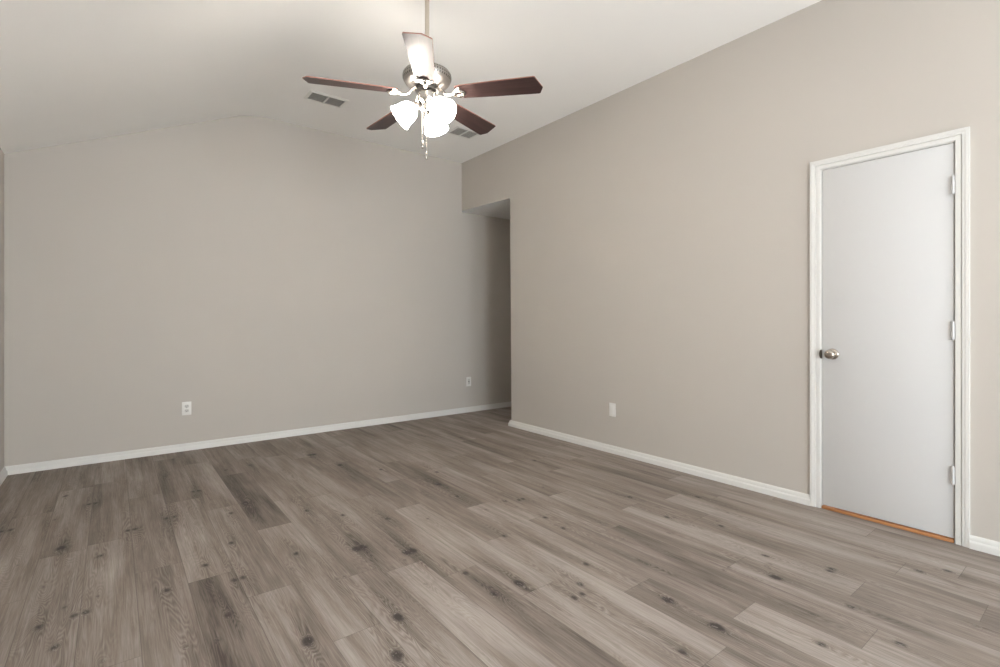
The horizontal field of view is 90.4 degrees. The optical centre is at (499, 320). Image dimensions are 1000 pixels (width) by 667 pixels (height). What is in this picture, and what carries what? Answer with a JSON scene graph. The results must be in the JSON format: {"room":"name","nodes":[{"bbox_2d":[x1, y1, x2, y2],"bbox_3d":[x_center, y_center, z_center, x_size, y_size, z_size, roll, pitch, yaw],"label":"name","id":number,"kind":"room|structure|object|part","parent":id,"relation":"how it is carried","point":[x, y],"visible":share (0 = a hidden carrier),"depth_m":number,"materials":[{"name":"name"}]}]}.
{"room":"empty living room","nodes":[
{"label":"empty living room","id":0,"kind":"room"},
{"bbox_2d":[0,148,3,471],"bbox_3d":[-1.434,-0.046,0.719,0.120,2.352,7.297,0,0,-38],"label":"wall","id":1,"kind":"structure","parent":0,"point":[1,151],"depth_m":3.54,"materials":[{"name":"paint"}]},
{"bbox_2d":[0,467,7,485],"bbox_3d":[-1.373,1.099,0.754,0.020,0.063,7.277,0,0,-38],"label":"baseboard","id":2,"kind":"structure","parent":1,"relation":"attached to","point":[4,473],"depth_m":3.52,"materials":[{"name":"paint"}]},
{"bbox_2d":[4,116,510,466],"bbox_3d":[-0.418,-0.402,6.210,8.470,3.063,0.120,0,0,-38],"label":"wall","id":3,"kind":"structure","parent":0,"point":[260,274],"depth_m":4.57,"materials":[{"name":"paint"}]},
{"bbox_2d":[182,402,190,414],"bbox_3d":[-2.731,0.764,4.328,0.070,0.115,0.008,0,0,-38],"label":"wall outlet","id":4,"kind":"object","parent":3,"relation":"attached to","point":[186,406],"visible":1,"depth_m":4.33,"materials":[{"name":"plastic"}]},
{"bbox_2d":[5,401,510,474],"bbox_3d":[-0.375,1.099,6.155,8.230,0.063,0.020,0,0,-38],"label":"baseboard","id":5,"kind":"structure","parent":3,"relation":"attached to","point":[77,461],"depth_m":4.49,"materials":[{"name":"paint"}]},
{"bbox_2d":[466,377,470,385],"bbox_3d":[-0.387,0.753,6.152,0.070,0.115,0.009,0,0,-38],"label":"wall outlet","id":6,"kind":"object","parent":3,"relation":"attached to","point":[468,379],"visible":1,"depth_m":6.14,"materials":[{"name":"plastic"}]},
{"bbox_2d":[0,0,820,162],"bbox_3d":[0.192,-1.601,1.985,4.242,0.863,7.537,0,0,-38],"label":"ceiling","id":7,"kind":"structure","parent":0,"point":[71,71],"depth_m":3.33,"materials":[{"name":"paint"}]},
{"bbox_2d":[303,90,348,107],"bbox_3d":[-1.517,-1.928,4.335,0.330,0.010,0.203,0,0,-38],"label":"ceiling vent","id":8,"kind":"object","parent":7,"relation":"in","point":[312,95],"visible":1,"depth_m":4.32,"materials":[{"name":"metal"}]},
{"bbox_2d":[302,0,542,159],"bbox_3d":[-0.456,-1.417,2.856,1.255,1.031,1.225,0,0,-38],"label":"ceiling fan","id":9,"kind":"object","parent":7,"relation":"hanging from","point":[427,78],"visible":1,"depth_m":2.75,"materials":[{"name":"brown wood"}]},
{"bbox_3d":[-0.801,-1.268,2.669,0.486,0.006,0.138,-3,13,-22],"label":"blade","id":10,"kind":"part","parent":9,"relation":"part of","materials":[{"name":"brown wood"}]},
{"bbox_3d":[-0.686,-1.284,3.147,0.138,0.006,0.486,-16,9,-39],"label":"blade","id":11,"kind":"part","parent":9,"relation":"part of","materials":[{"name":"brown wood"}]},
{"bbox_3d":[-0.549,-1.163,2.811,0.149,0.150,0.146,0,0,-38],"label":"lamp shade","id":12,"kind":"part","parent":9,"relation":"part of","materials":[{"name":"white glass"}]},
{"bbox_3d":[-0.476,-1.218,2.822,0.061,0.049,0.050,0,0,-38],"label":"light arm","id":13,"kind":"part","parent":9,"relation":"part of","materials":[{"name":"silver metal"}]},
{"bbox_3d":[-0.383,-1.271,2.412,0.138,0.006,0.486,12,2,-5],"label":"blade","id":14,"kind":"part","parent":9,"relation":"part of","materials":[{"name":"wood"}]},
{"bbox_3d":[-0.433,-1.127,2.787,0.006,0.253,0.013,0,0,22],"label":"pull chain","id":15,"kind":"part","parent":9,"relation":"part of","materials":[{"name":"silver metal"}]},
{"bbox_3d":[-0.413,-1.095,2.786,0.005,0.317,0.013,0,0,-8],"label":"pull chain","id":16,"kind":"part","parent":9,"relation":"part of","materials":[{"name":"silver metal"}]},
{"bbox_3d":[-0.387,-1.163,2.962,0.150,0.150,0.148,0,0,-38],"label":"lamp shade","id":17,"kind":"part","parent":9,"relation":"part of","materials":[{"name":"white glass"}]},
{"bbox_3d":[-0.334,-1.181,2.754,0.056,0.083,0.090,0,0,-38],"label":"bulb","id":18,"kind":"part","parent":9,"relation":"part of","materials":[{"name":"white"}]},
{"bbox_3d":[-0.320,-1.163,2.742,0.145,0.150,0.149,0,0,-38],"label":"lamp shade","id":19,"kind":"part","parent":9,"relation":"part of","materials":[{"name":"white glass"}]},
{"bbox_3d":[-0.197,-1.291,3.185,0.138,0.006,0.486,-14,-7,31],"label":"blade","id":20,"kind":"part","parent":9,"relation":"part of","materials":[{"name":"brown wood"}]},
{"bbox_3d":[-0.009,-1.279,2.731,0.486,0.006,0.138,1,-12,14],"label":"blade","id":21,"kind":"part","parent":9,"relation":"part of","materials":[{"name":"brown wood"}]},
{"bbox_2d":[446,126,478,138],"bbox_3d":[-0.371,-1.928,5.103,0.300,0.010,0.225,0,0,-38],"label":"ceiling vent","id":22,"kind":"object","parent":7,"relation":"in","point":[459,131],"visible":0.96,"depth_m":5.09,"materials":[{"name":"metal"}]},
{"bbox_2d":[472,201,509,219],"bbox_3d":[1.586,-1.386,7.089,4.228,0.100,0.955,0,0,-38],"label":"ceiling","id":23,"kind":"structure","parent":0,"point":[502,210],"depth_m":6.07,"materials":[{"name":"paint"}]},
{"bbox_2d":[0,407,999,666],"bbox_3d":[1.860,1.130,3.284,8.230,0.001,7.297,0,0,-38],"label":"floor","id":24,"kind":"structure","parent":0,"point":[469,539],"depth_m":2.27,"materials":[{"name":"grey wood"}]},
{"bbox_2d":[821,505,954,542],"bbox_3d":[2.170,1.122,2.795,0.126,0.016,0.599,0,0,-38],"label":"threshold","id":25,"kind":"object","parent":24,"relation":"on","point":[895,525],"visible":0.47,"depth_m":2.73,"materials":[{"name":"orange wood"}]},
{"bbox_2d":[462,0,999,541],"bbox_3d":[1.818,-0.402,3.251,0.120,3.063,7.297,0,0,-38],"label":"wall","id":26,"kind":"structure","parent":0,"point":[660,225],"depth_m":3.49,"materials":[{"name":"paint"}]},
{"bbox_2d":[609,403,615,416],"bbox_3d":[0.961,0.761,4.248,0.008,0.115,0.070,0,0,-38],"label":"wall outlet","id":27,"kind":"object","parent":26,"relation":"attached to","point":[612,406],"visible":1,"depth_m":4.24,"materials":[{"name":"plastic"}]},
{"bbox_2d":[508,420,809,505],"bbox_3d":[2.665,1.099,5.492,4.248,0.063,2.931,0,0,-38],"label":"baseboard","id":28,"kind":"structure","parent":26,"relation":"attached to","point":[798,497],"depth_m":3.73,"materials":[{"name":"paint"}]},
{"bbox_2d":[822,143,954,537],"bbox_3d":[2.116,0.101,2.750,0.100,2.013,0.601,0,0,-38],"label":"door","id":29,"kind":"structure","parent":26,"relation":"in","point":[888,223],"depth_m":2.73,"materials":[{"name":"paint"}]},
{"bbox_3d":[1.949,0.198,2.931,0.059,0.055,0.055,0,0,-38],"label":"knob","id":30,"kind":"part","parent":29,"relation":"part of","materials":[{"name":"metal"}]},
{"bbox_2d":[810,126,969,547],"bbox_3d":[2.167,0.082,2.792,0.134,2.097,0.717,0,0,-38],"label":"door frame","id":31,"kind":"structure","parent":26,"relation":"attached to","point":[960,137],"depth_m":2.51,"materials":[{"name":"paint"}]},
{"bbox_2d":[969,535,999,556],"bbox_3d":[3.171,1.099,1.400,0.020,0.063,2.714,0,0,-38],"label":"baseboard","id":32,"kind":"structure","parent":26,"relation":"attached to","point":[984,545],"depth_m":2.42,"materials":[{"name":"paint"}]}
]}

